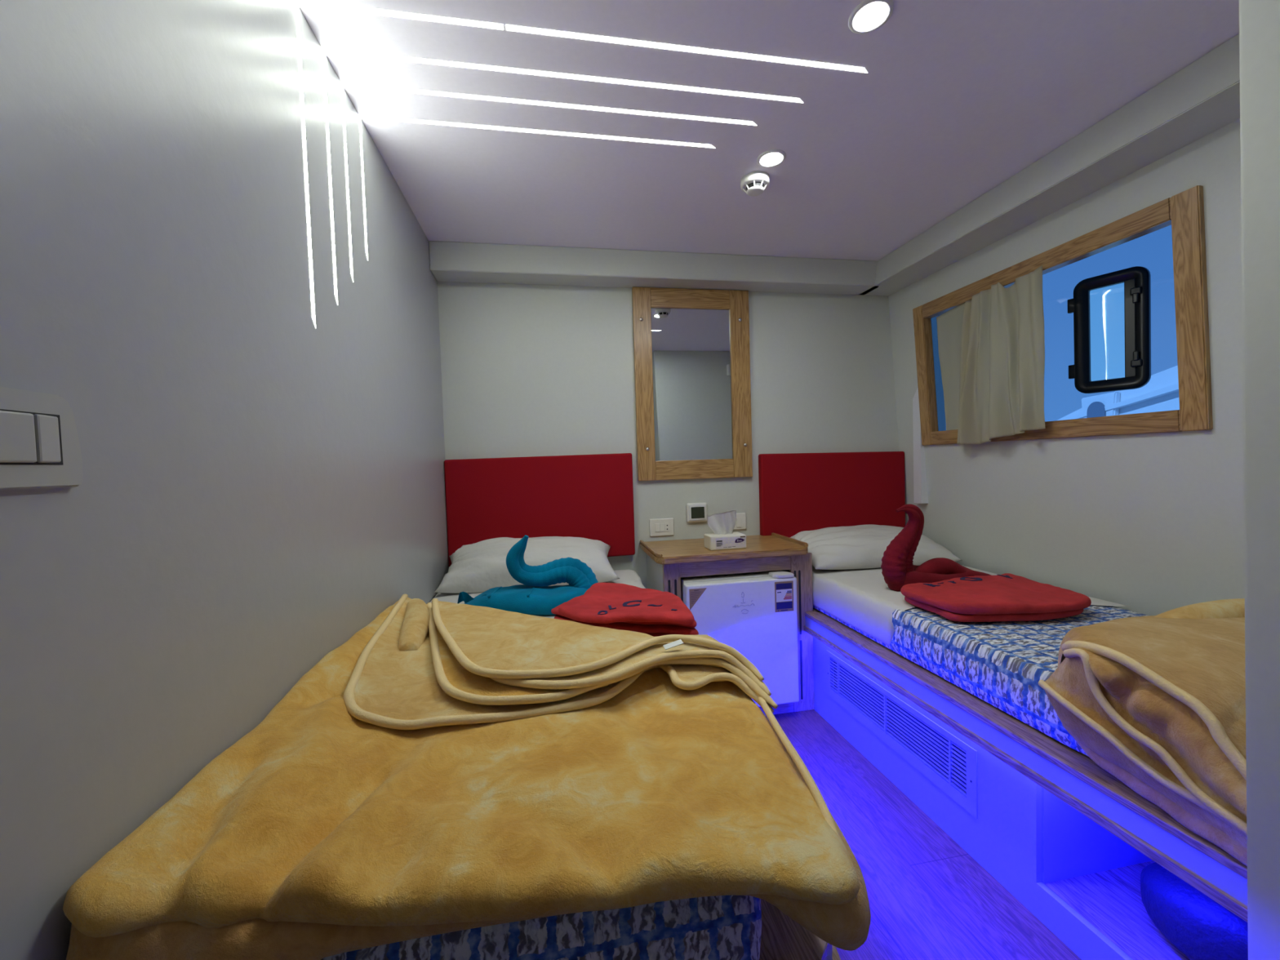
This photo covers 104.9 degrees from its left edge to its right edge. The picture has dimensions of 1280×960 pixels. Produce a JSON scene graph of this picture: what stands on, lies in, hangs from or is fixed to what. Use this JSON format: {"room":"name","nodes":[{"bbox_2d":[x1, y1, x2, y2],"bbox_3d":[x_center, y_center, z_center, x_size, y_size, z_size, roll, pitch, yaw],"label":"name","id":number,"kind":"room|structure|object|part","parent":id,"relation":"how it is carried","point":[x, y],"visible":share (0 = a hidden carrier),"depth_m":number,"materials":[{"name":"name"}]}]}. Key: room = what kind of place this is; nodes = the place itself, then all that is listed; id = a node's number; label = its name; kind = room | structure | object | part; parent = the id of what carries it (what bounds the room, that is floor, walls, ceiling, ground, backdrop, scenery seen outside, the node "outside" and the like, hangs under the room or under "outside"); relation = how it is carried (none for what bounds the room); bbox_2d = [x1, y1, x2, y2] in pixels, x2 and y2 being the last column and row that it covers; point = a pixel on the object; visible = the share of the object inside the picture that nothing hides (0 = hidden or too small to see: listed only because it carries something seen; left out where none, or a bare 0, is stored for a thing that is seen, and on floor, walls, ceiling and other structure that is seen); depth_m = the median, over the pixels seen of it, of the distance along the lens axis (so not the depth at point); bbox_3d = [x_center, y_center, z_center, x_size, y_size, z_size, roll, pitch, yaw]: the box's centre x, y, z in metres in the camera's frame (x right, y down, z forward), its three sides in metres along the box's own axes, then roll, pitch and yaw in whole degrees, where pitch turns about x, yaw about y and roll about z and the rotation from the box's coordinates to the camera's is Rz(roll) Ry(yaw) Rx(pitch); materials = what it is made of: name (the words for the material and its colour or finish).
{"room":"boat cabin bedroom","nodes":[
{"label":"boat cabin bedroom","id":0,"kind":"room"},
{"bbox_2d":[0,0,448,959],"bbox_3d":[-0.658,0.081,0.521,0.120,2.157,3.950,-2,2,-10],"label":"wall","id":1,"kind":"structure","parent":0,"point":[260,484],"depth_m":0.68,"materials":[{"name":"paint"}]},
{"bbox_2d":[0,386,83,490],"bbox_3d":[-0.582,-0.038,0.446,0.012,0.095,0.153,-2,2,-10],"label":"light switch","id":2,"kind":"object","parent":1,"relation":"attached to","point":[40,446],"visible":1,"depth_m":0.47,"materials":[{"name":"grey plastic"}]},
{"bbox_2d":[437,281,946,588],"bbox_3d":[0.340,-0.023,2.625,2.820,2.157,0.150,-2,2,-10],"label":"wall","id":3,"kind":"structure","parent":0,"point":[527,370],"depth_m":2.46,"materials":[{"name":"paint"}]},
{"bbox_2d":[444,453,635,566],"bbox_3d":[-0.470,0.140,2.387,0.887,0.517,0.044,-2,2,-10],"label":"headboard","id":4,"kind":"object","parent":3,"relation":"attached to","point":[588,496],"visible":0.79,"depth_m":2.36,"materials":[{"name":"fabric"}]},
{"bbox_2d":[428,240,878,294],"bbox_3d":[0.147,-1.026,2.412,2.200,0.127,0.143,-2,2,-10],"label":"ceiling beam","id":5,"kind":"structure","parent":3,"relation":"attached to","point":[449,261],"depth_m":2.34,"materials":[{"name":"paint"}]},
{"bbox_2d":[648,517,674,536],"bbox_3d":[0.111,0.241,2.509,0.126,0.090,0.013,-2,2,-10],"label":"wall socket","id":6,"kind":"object","parent":3,"relation":"attached to","point":[658,526],"visible":1,"depth_m":2.51,"materials":[{"name":"white plastic"}]},
{"bbox_2d":[664,523,669,531],"bbox_3d":[0.137,0.241,2.511,0.025,0.043,0.003,-2,2,-10],"label":"outlet","id":7,"kind":"object","parent":6,"relation":"attached to","point":[666,525],"depth_m":2.51,"materials":[{"name":"white plastic"}]},
{"bbox_2d":[631,286,752,480],"bbox_3d":[0.275,-0.486,2.507,0.607,0.962,0.030,-2,2,-10],"label":"mirror","id":8,"kind":"object","parent":3,"relation":"attached to","point":[691,352],"visible":1,"depth_m":2.51,"materials":[{"name":"brown wood"}]},
{"bbox_3d":[0.255,-0.918,2.495,0.414,0.098,0.022,-2,2,-10],"label":"frame rail","id":9,"kind":"part","parent":8,"relation":"part of","materials":[{"name":"brown wood"}]},
{"bbox_3d":[0.268,-0.486,2.510,0.434,0.802,0.004,-2,2,-10],"label":"glass","id":10,"kind":"part","parent":8,"relation":"part of","materials":[{"name":"silver mirror"}]},
{"bbox_3d":[0.281,-0.055,2.525,0.414,0.098,0.022,-2,2,-10],"label":"frame rail","id":11,"kind":"part","parent":8,"relation":"part of","materials":[{"name":"brown wood"}]},
{"bbox_2d":[686,502,707,522],"bbox_3d":[0.294,0.168,2.532,0.110,0.100,0.028,-2,2,-10],"label":"thermostat","id":12,"kind":"object","parent":3,"relation":"attached to","point":[695,512],"visible":0.98,"depth_m":2.52,"materials":[{"name":"white plastic"}]},
{"bbox_2d":[733,512,746,529],"bbox_3d":[0.517,0.217,2.580,0.085,0.088,0.013,-2,2,-10],"label":"light switch","id":13,"kind":"object","parent":3,"relation":"attached to","point":[740,524],"visible":0.77,"depth_m":2.58,"materials":[{"name":"white plastic"}]},
{"bbox_2d":[758,451,905,537],"bbox_3d":[1.046,0.100,2.654,0.840,0.502,0.044,-2,2,-10],"label":"headboard","id":14,"kind":"object","parent":3,"relation":"attached to","point":[798,492],"visible":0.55,"depth_m":2.62,"materials":[{"name":"fabric"}]},
{"bbox_2d":[298,0,1239,261],"bbox_3d":[0.524,-1.071,0.696,2.750,0.060,4.150,-2,2,-10],"label":"ceiling","id":15,"kind":"structure","parent":0,"point":[954,99],"depth_m":1.39,"materials":[{"name":"paint"}]},
{"bbox_2d":[359,115,714,260],"bbox_3d":[-0.273,-0.850,1.483,1.059,0.408,0.014,-2,2,-10],"label":"strip light","id":16,"kind":"object","parent":15,"relation":"hanging from","point":[366,117],"visible":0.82,"depth_m":1.45,"materials":[{"name":"white plastic"}]},
{"bbox_2d":[341,82,756,281],"bbox_3d":[-0.206,-0.796,1.377,1.149,0.512,0.014,-2,2,-10],"label":"strip light","id":17,"kind":"object","parent":15,"relation":"hanging from","point":[343,84],"visible":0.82,"depth_m":1.33,"materials":[{"name":"white plastic"}]},
{"bbox_2d":[321,48,803,304],"bbox_3d":[-0.141,-0.749,1.282,1.242,0.605,0.014,-2,2,-10],"label":"strip light","id":18,"kind":"object","parent":15,"relation":"hanging from","point":[324,50],"visible":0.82,"depth_m":1.23,"materials":[{"name":"white plastic"}]},
{"bbox_2d":[294,0,866,328],"bbox_3d":[-0.061,-0.703,1.173,1.357,0.694,0.014,-2,2,-10],"label":"strip light","id":19,"kind":"object","parent":15,"relation":"hanging from","point":[298,2],"visible":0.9,"depth_m":1.11,"materials":[{"name":"white plastic"}]},
{"bbox_2d":[740,171,769,196],"bbox_3d":[0.412,-1.051,1.759,0.102,0.048,0.102,-2,2,-10],"label":"smoke detector","id":20,"kind":"object","parent":15,"relation":"attached to","point":[753,184],"visible":1,"depth_m":1.73,"materials":[{"name":"white plastic"}]},
{"bbox_2d":[756,149,786,167],"bbox_3d":[0.438,-1.070,1.637,0.094,0.008,0.094,-2,2,-10],"label":"recessed light","id":21,"kind":"object","parent":15,"relation":"in","point":[772,157],"visible":1,"depth_m":1.63,"materials":[{"name":"white paint"}]},
{"bbox_2d":[848,0,893,34],"bbox_3d":[0.524,-1.054,1.116,0.094,0.008,0.094,-2,2,-10],"label":"recessed light","id":22,"kind":"object","parent":15,"relation":"in","point":[868,15],"visible":1,"depth_m":1.11,"materials":[{"name":"white paint"}]},
{"bbox_2d":[765,709,1081,959],"bbox_3d":[0.813,1.135,0.812,3.200,0.060,4.150,-2,2,-10],"label":"floor","id":23,"kind":"structure","parent":0,"point":[929,899],"depth_m":1.34,"materials":[{"name":"laminate"}]},
{"bbox_2d":[639,533,813,715],"bbox_3d":[0.404,0.678,2.354,0.725,0.770,0.446,-2,2,-10],"label":"nightstand","id":24,"kind":"object","parent":23,"relation":"on","point":[667,561],"visible":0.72,"depth_m":2.22,"materials":[{"name":"brown wood"}]},
{"bbox_3d":[0.084,0.712,2.333,0.018,0.724,0.378,-2,2,-10],"label":"panel","id":25,"kind":"part","parent":24,"relation":"part of","materials":[{"name":"paint"}]},
{"bbox_2d":[703,510,746,550],"bbox_3d":[0.386,0.226,2.243,0.169,0.168,0.102,-2,2,-10],"label":"tissue box","id":26,"kind":"object","parent":24,"relation":"on","point":[722,525],"visible":1,"depth_m":2.23,"materials":[{"name":"cardboard"}]},
{"bbox_2d":[715,537,746,549],"bbox_3d":[0.406,0.281,2.199,0.140,0.049,0.001,-2,2,-10],"label":"print","id":27,"kind":"object","parent":26,"relation":"attached to","point":[722,543],"depth_m":2.20},
{"bbox_3d":[0.426,0.379,2.182,0.513,0.069,0.019,-2,2,-10],"label":"rail","id":28,"kind":"part","parent":24,"relation":"part of","materials":[{"name":"brown wood"}]},
{"bbox_2d":[680,570,799,706],"bbox_3d":[0.416,0.713,2.311,0.501,0.600,0.396,-2,2,-10],"label":"mini fridge","id":29,"kind":"object","parent":24,"relation":"in","point":[754,614],"visible":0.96,"depth_m":2.13,"materials":[{"name":"metal"}]},
{"bbox_2d":[759,898,840,959],"bbox_3d":[-0.273,0.885,1.494,0.915,0.458,1.905,-2,2,-10],"label":"bed","id":30,"kind":"object","parent":23,"relation":"on","point":[782,938],"visible":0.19,"depth_m":0.71,"materials":[{"name":"brown wood"}]},
{"bbox_2d":[320,895,761,959],"bbox_3d":[-0.297,0.570,1.473,0.876,0.174,1.830,-2,2,-10],"label":"mattress","id":31,"kind":"object","parent":30,"relation":"on","point":[717,927],"visible":0.03,"depth_m":0.60,"materials":[{"name":"blue fabric"}]},
{"bbox_2d":[62,594,871,959],"bbox_3d":[-0.225,0.466,1.074,0.942,0.249,1.192,-2,2,-10],"label":"blanket","id":32,"kind":"object","parent":31,"relation":"on","point":[446,766],"visible":1,"depth_m":0.65,"materials":[{"name":"yellow fabric"}]},
{"bbox_2d":[429,568,645,618],"bbox_3d":[-0.369,0.549,1.893,0.886,0.168,0.984,-2,2,-10],"label":"sheet","id":33,"kind":"object","parent":31,"relation":"on","point":[629,577],"visible":0.07,"depth_m":2.12,"materials":[{"name":"white fabric"}]},
{"bbox_2d":[433,536,619,593],"bbox_3d":[-0.488,0.366,2.205,0.760,0.219,0.317,-2,2,-10],"label":"pillow","id":34,"kind":"object","parent":33,"relation":"on","point":[481,566],"visible":0.68,"depth_m":2.10,"materials":[{"name":"fabric"}]},
{"bbox_2d":[457,534,598,615],"bbox_3d":[-0.424,0.337,1.789,0.537,0.272,0.219,-2,2,-2],"label":"swan","id":35,"kind":"object","parent":33,"relation":"on","point":[535,597],"visible":0.87,"depth_m":1.79,"materials":[{"name":"teal fabric"}]},
{"bbox_2d":[551,582,698,636],"bbox_3d":[-0.067,0.421,1.565,0.424,0.091,0.457,-2,2,-10],"label":"folded towel","id":36,"kind":"object","parent":33,"relation":"on","point":[622,606],"visible":0.94,"depth_m":1.47,"materials":[{"name":"red fabric"}]},
{"bbox_3d":[-0.243,0.737,1.294,0.915,0.018,1.510,-2,2,-10],"label":"trim","id":37,"kind":"part","parent":30,"relation":"part of","materials":[{"name":"brown wood"}]},
{"bbox_2d":[804,607,1247,959],"bbox_3d":[1.256,0.829,1.766,0.836,0.458,1.900,-2,2,-10],"label":"bed","id":38,"kind":"object","parent":23,"relation":"on","point":[1065,837],"visible":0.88,"depth_m":1.25,"materials":[{"name":"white wood"}]},
{"bbox_2d":[826,649,977,818],"bbox_3d":[0.890,0.844,1.759,0.031,0.194,0.767,-2,2,-10],"label":"grille","id":39,"kind":"object","parent":38,"relation":"attached to","point":[947,760],"depth_m":1.65,"materials":[{"name":"white metal"}]},
{"bbox_3d":[0.932,0.857,1.514,0.016,0.440,1.515,-2,2,-10],"label":"panel","id":40,"kind":"part","parent":38,"relation":"part of","materials":[{"name":"white wood"}]},
{"bbox_2d":[813,604,1148,755],"bbox_3d":[1.262,0.520,1.737,0.752,0.158,1.850,-2,2,-10],"label":"mattress","id":41,"kind":"object","parent":38,"relation":"on","point":[1002,664],"visible":0.27,"depth_m":1.42,"materials":[{"name":"blue fabric"}]},
{"bbox_2d":[812,564,1132,646],"bbox_3d":[1.194,0.499,2.123,0.760,0.152,1.074,-2,2,-10],"label":"sheet","id":42,"kind":"object","parent":41,"relation":"on","point":[861,598],"visible":0.24,"depth_m":1.97,"materials":[{"name":"white fabric"}]},
{"bbox_2d":[789,524,963,569],"bbox_3d":[1.143,0.329,2.493,0.740,0.172,0.411,-2,2,-7],"label":"pillow","id":43,"kind":"object","parent":42,"relation":"on","point":[859,546],"visible":0.75,"depth_m":2.35,"materials":[{"name":"fabric"}]},
{"bbox_2d":[880,504,991,591],"bbox_3d":[1.207,0.261,2.009,0.515,0.344,0.218,-2,2,-10],"label":"swan","id":44,"kind":"object","parent":42,"relation":"on","point":[898,569],"visible":0.81,"depth_m":1.93,"materials":[{"name":"red fabric"}]},
{"bbox_2d":[900,573,1091,622],"bbox_3d":[1.216,0.402,1.701,0.538,0.066,0.378,-2,2,-10],"label":"folded towel","id":45,"kind":"object","parent":42,"relation":"on","point":[1006,597],"visible":1,"depth_m":1.60,"materials":[{"name":"red fabric"}]},
{"bbox_2d":[1038,598,1247,866],"bbox_3d":[1.302,0.474,1.105,0.912,0.294,0.428,-3,2,-23],"label":"blanket","id":46,"kind":"object","parent":41,"relation":"on","point":[1157,703],"visible":0.85,"depth_m":0.96,"materials":[{"name":"beige fabric"}]},
{"bbox_2d":[1140,862,1248,959],"bbox_3d":[1.275,0.911,1.030,0.340,0.166,0.290,-2,2,-10],"label":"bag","id":47,"kind":"object","parent":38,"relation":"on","point":[1200,927],"visible":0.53,"depth_m":1.00,"materials":[{"name":"black fabric"}]},
{"bbox_2d":[859,33,1244,615],"bbox_3d":[1.546,-0.034,1.858,0.369,2.157,2.080,-2,2,-10],"label":"wall","id":48,"kind":"structure","parent":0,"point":[1153,524],"depth_m":1.66,"materials":[{"name":"paint"}]},
{"bbox_2d":[912,324,932,503],"bbox_3d":[1.946,-0.667,1.820,0.782,1.600,1.703,-2,2,-10],"label":"wall","id":49,"kind":"structure","parent":48,"relation":"attached to","point":[920,485],"depth_m":2.57,"materials":[{"name":"white paint"}]},
{"bbox_2d":[912,185,1213,445],"bbox_3d":[1.548,-0.511,1.978,0.093,0.698,1.132,-2,2,-10],"label":"window","id":50,"kind":"structure","parent":48,"relation":"attached to","point":[1184,211],"depth_m":1.55,"materials":[{"name":"brown wood"}]},
{"bbox_2d":[936,265,1045,444],"bbox_3d":[1.480,-0.485,2.123,0.100,0.656,0.560,-2,2,-10],"label":"curtain","id":51,"kind":"object","parent":50,"relation":"hanging from","point":[991,345],"visible":1,"depth_m":2.03,"materials":[{"name":"beige fabric"}]},
{"bbox_3d":[1.485,-0.517,2.275,0.034,0.573,0.260,-2,2,-10],"label":"flat panel","id":52,"kind":"part","parent":51,"relation":"part of","materials":[{"name":"beige fabric"}]},
{"bbox_2d":[1066,266,1151,393],"bbox_3d":[1.851,-0.584,1.950,0.054,0.464,0.240,-3,2,-32],"label":"porthole","id":53,"kind":"object","parent":50,"relation":"in","point":[1136,280],"visible":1,"depth_m":1.90,"materials":[{"name":"black plastic"}]},
{"bbox_3d":[1.893,-0.583,1.897,0.033,0.372,0.032,-3,2,-33],"label":"latch rail","id":54,"kind":"part","parent":53,"relation":"part of","materials":[{"name":"black plastic"}]},
{"bbox_2d":[1239,0,1279,959],"bbox_3d":[1.660,0.032,-0.119,1.376,2.157,1.885,-2,2,-10],"label":"wall","id":55,"kind":"structure","parent":0,"point":[1259,20],"depth_m":0.67,"materials":[{"name":"paint"}]},
{"label":"outside","id":56,"kind":"structure","parent":0,"visible":0},
{"bbox_2d":[1057,365,1179,420],"bbox_3d":[4.382,0.341,4.545,0.325,3.048,3.000,-2,2,-10],"label":"bulwark","id":57,"kind":"object","parent":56,"point":[1161,393],"visible":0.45,"depth_m":4.23,"materials":[{"name":"metal"}]},
{"bbox_3d":[4.230,-0.661,4.519,0.060,0.259,0.298,-2,2,-10],"label":"fairlead plate","id":58,"kind":"part","parent":57,"relation":"part of","materials":[{"name":"metal"}]}
]}

